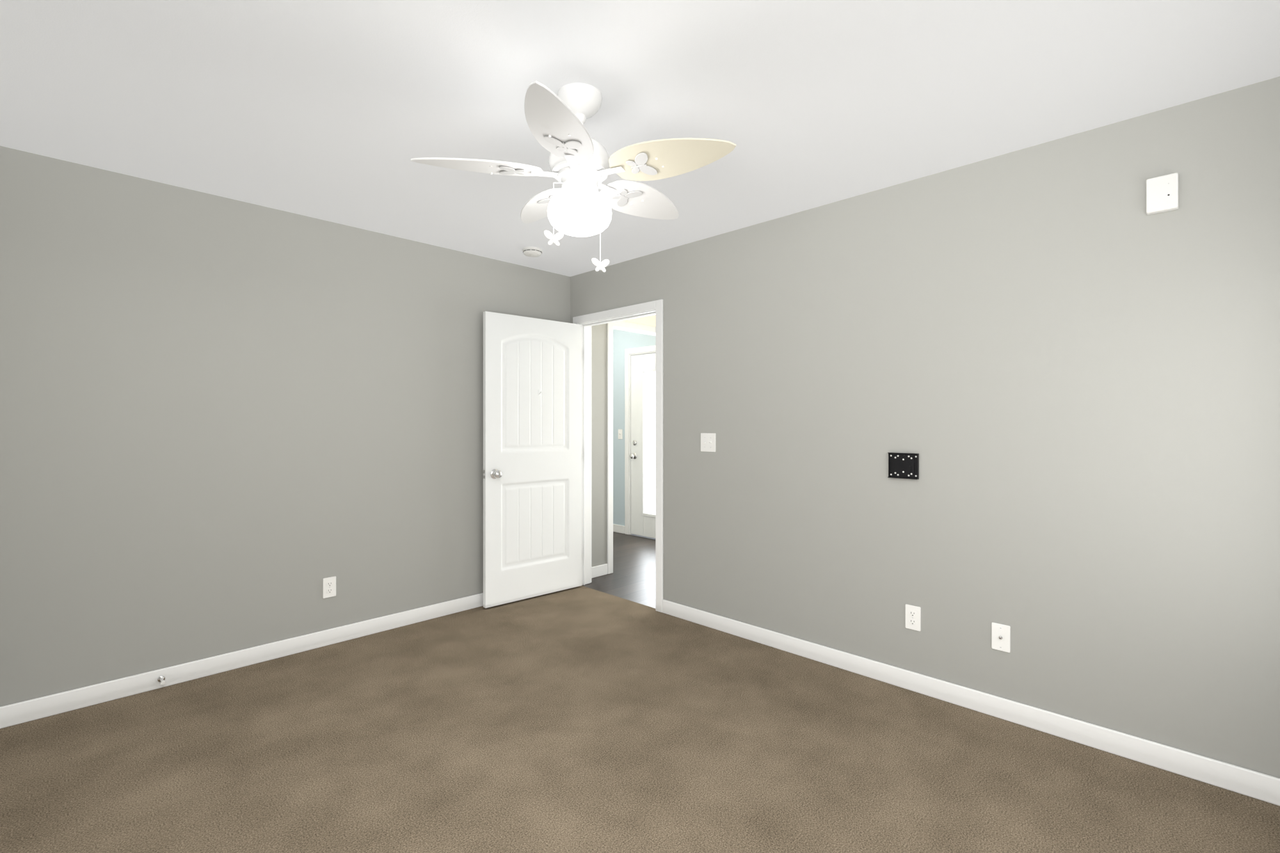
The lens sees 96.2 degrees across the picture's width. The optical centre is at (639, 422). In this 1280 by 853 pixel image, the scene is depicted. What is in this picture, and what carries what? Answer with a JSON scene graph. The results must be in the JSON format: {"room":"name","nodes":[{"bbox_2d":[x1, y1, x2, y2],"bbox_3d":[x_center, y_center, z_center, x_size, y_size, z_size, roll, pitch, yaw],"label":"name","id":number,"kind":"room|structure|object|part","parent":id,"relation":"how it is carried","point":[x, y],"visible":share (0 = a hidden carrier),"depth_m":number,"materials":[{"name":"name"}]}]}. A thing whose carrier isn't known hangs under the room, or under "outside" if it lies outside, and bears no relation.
{"room":"empty bedroom","nodes":[
{"label":"empty bedroom","id":0,"kind":"room"},
{"bbox_2d":[538,389,542,395],"bbox_3d":[-0.729,-0.219,4.203,0.016,0.040,0.034,0,0,-42],"label":"hook","id":1,"kind":"object","parent":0,"point":[539,392],"depth_m":4.21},
{"bbox_2d":[591,524,624,578],"bbox_3d":[-0.394,1.236,5.702,3.850,0.090,1.605,0,0,44],"label":"baseboard","id":2,"kind":"structure","parent":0,"point":[600,570],"depth_m":4.81,"materials":[{"name":"white wood"}]},
{"bbox_2d":[582,531,655,608],"bbox_3d":[-0.426,1.311,5.669,3.850,0.060,1.698,0,0,44],"label":"floor","id":3,"kind":"structure","parent":0,"point":[632,578],"depth_m":4.88,"materials":[{"name":"wood"}]},
{"bbox_2d":[613,314,655,526],"bbox_3d":[-0.427,0.061,5.668,4.080,2.440,1.930,0,0,44],"label":"wall","id":4,"kind":"structure","parent":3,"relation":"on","point":[623,340],"depth_m":6.67,"materials":[{"name":"grey paint"}]},
{"bbox_2d":[618,429,622,439],"bbox_3d":[-0.233,0.138,6.655,0.070,0.115,0.020,0,0,44],"label":"switch plate","id":5,"kind":"object","parent":4,"relation":"attached to","point":[620,431],"visible":1,"depth_m":6.65,"materials":[{"name":"white plastic"}]},
{"bbox_2d":[629,353,655,538],"bbox_3d":[0.213,0.255,6.219,0.910,2.028,0.109,0,0,44],"label":"front door","id":6,"kind":"structure","parent":4,"relation":"attached to","point":[642,455],"depth_m":6.42,"materials":[{"name":"white"}]},
{"bbox_3d":[-0.081,0.308,6.477,0.068,0.214,0.065,0,0,44],"label":"knob","id":7,"kind":"part","parent":6,"relation":"part of","materials":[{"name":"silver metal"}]},
{"bbox_3d":[0.236,0.226,6.243,0.510,1.570,0.006,0,0,44],"label":"glass","id":8,"kind":"part","parent":6,"relation":"part of","materials":[{"name":"white glass"}]},
{"bbox_2d":[606,320,655,574],"bbox_3d":[-0.175,0.202,5.762,1.155,2.158,1.443,0,0,44],"label":"trim","id":9,"kind":"structure","parent":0,"point":[622,326],"depth_m":4.99,"materials":[{"name":"white wood"}]},
{"bbox_2d":[0,76,1279,778],"bbox_3d":[-0.096,0.061,2.151,4.280,2.440,3.715,0,0,44],"label":"wall","id":10,"kind":"structure","parent":0,"point":[215,410],"depth_m":2.68,"materials":[{"name":"grey paint"}]},
{"bbox_2d":[157,675,165,685],"bbox_3d":[-2.283,1.236,2.746,0.068,0.028,0.028,0,0,44],"label":"door stop","id":11,"kind":"object","parent":10,"relation":"attached to","point":[161,679],"visible":1,"depth_m":2.76,"materials":[{"name":"white metal"}]},
{"bbox_2d":[322,576,335,598],"bbox_3d":[-1.789,0.951,3.312,0.008,0.115,0.070,0,0,44],"label":"outlet","id":12,"kind":"object","parent":10,"relation":"attached to","point":[329,584],"visible":1,"depth_m":3.31,"materials":[{"name":"white plastic"}]},
{"bbox_2d":[522,246,542,257],"bbox_3d":[-0.721,-1.138,3.854,0.132,0.042,0.132,0,0,44],"label":"smoke detector","id":13,"kind":"object","parent":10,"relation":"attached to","point":[532,251],"visible":1,"depth_m":3.81,"materials":[{"name":"white plastic"}]},
{"bbox_2d":[410,81,736,272],"bbox_3d":[-0.189,-0.859,2.079,1.073,0.600,1.038,0,0,44],"label":"ceiling fan","id":14,"kind":"object","parent":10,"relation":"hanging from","point":[578,161],"visible":1,"depth_m":1.96,"materials":[{"name":"white plastic"}]},
{"bbox_3d":[-0.524,-0.876,1.971,0.495,0.046,0.190,0,0,-13],"label":"blade","id":15,"kind":"part","parent":14,"relation":"part of","materials":[{"name":"white wood"}]},
{"bbox_3d":[-0.375,-0.876,2.314,0.190,0.046,0.495,0,0,-31],"label":"blade","id":16,"kind":"part","parent":14,"relation":"part of","materials":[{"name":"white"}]},
{"bbox_3d":[-0.244,-0.876,1.724,0.190,0.046,0.495,0,0,5],"label":"blade","id":17,"kind":"part","parent":14,"relation":"part of","materials":[{"name":"white wood"}]},
{"bbox_3d":[-0.214,-0.748,2.040,0.228,0.154,0.228,0,0,44],"label":"globe","id":18,"kind":"part","parent":14,"relation":"part of"},
{"bbox_3d":[-0.003,-0.876,2.278,0.190,0.046,0.495,0,0,41],"label":"blade","id":19,"kind":"part","parent":14,"relation":"part of","materials":[{"name":"white wood"}]},
{"bbox_3d":[0.077,-0.876,1.914,0.495,0.046,0.190,0,0,23],"label":"blade","id":20,"kind":"part","parent":14,"relation":"part of","materials":[{"name":"beige wood"}]},
{"bbox_2d":[572,299,663,612],"bbox_3d":[-0.140,0.226,4.248,0.950,2.110,0.147,0,0,44],"label":"door frame","id":21,"kind":"structure","parent":10,"relation":"attached to","point":[655,308],"depth_m":4.27,"materials":[{"name":"white wood"}]},
{"bbox_2d":[482,311,581,607],"bbox_3d":[-0.766,0.255,4.201,0.820,2.028,0.149,0,0,-42],"label":"door","id":22,"kind":"structure","parent":21,"relation":"attached to","point":[532,473],"depth_m":4.17,"materials":[{"name":"white wood"}]},
{"bbox_3d":[-0.140,0.226,4.248,0.950,2.110,0.147,0,0,44],"label":"casing trim","id":23,"kind":"part","parent":21,"relation":"part of","materials":[{"name":"white wood"}]},
{"bbox_2d":[0,592,1279,806],"bbox_3d":[-0.214,1.236,2.032,4.050,0.090,3.150,0,0,44],"label":"baseboard","id":24,"kind":"structure","parent":10,"relation":"attached to","point":[1261,786],"depth_m":2.66,"materials":[{"name":"white wood"}]},
{"bbox_2d":[700,433,715,451],"bbox_3d":[0.423,0.126,3.600,0.117,0.117,0.020,0,0,44],"label":"switch plate","id":25,"kind":"object","parent":10,"relation":"attached to","point":[708,440],"visible":1,"depth_m":3.60,"materials":[{"name":"white plastic"}]},
{"bbox_2d":[887,452,919,479],"bbox_3d":[1.268,0.209,2.770,0.138,0.122,0.020,0,0,44],"label":"wall mount bracket","id":26,"kind":"object","parent":10,"relation":"attached to","point":[900,465],"visible":1,"depth_m":2.77,"materials":[{"name":"black metal"}]},
{"bbox_2d":[905,604,920,631],"bbox_3d":[1.303,0.933,2.744,0.070,0.115,0.008,0,0,44],"label":"outlet","id":27,"kind":"object","parent":10,"relation":"attached to","point":[912,613],"visible":1,"depth_m":2.74,"materials":[{"name":"white plastic"}]},
{"bbox_2d":[991,622,1010,652],"bbox_3d":[1.560,0.932,2.486,0.070,0.115,0.017,0,0,44],"label":"cable wall plate","id":28,"kind":"object","parent":10,"relation":"attached to","point":[1000,633],"visible":1,"depth_m":2.49,"materials":[{"name":"white plastic"}]},
{"bbox_2d":[1146,172,1178,215],"bbox_3d":[1.925,-0.841,2.118,0.088,0.128,0.031,0,0,44],"label":"wall plate","id":29,"kind":"object","parent":10,"relation":"attached to","point":[1162,192],"depth_m":2.11,"materials":[{"name":"white plastic"}]},
{"bbox_2d":[0,0,1279,276],"bbox_3d":[-0.214,-1.209,2.032,4.280,0.100,3.380,0,0,44],"label":"ceiling","id":30,"kind":"structure","parent":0,"point":[320,109],"depth_m":2.00,"materials":[{"name":"white paint"}]},
{"bbox_2d":[0,585,1279,852],"bbox_3d":[-0.206,1.311,2.040,4.050,0.060,3.172,0,0,44],"label":"floor carpet","id":31,"kind":"object","parent":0,"point":[579,719],"depth_m":2.16,"materials":[{"name":"brown carpet"}]}
]}

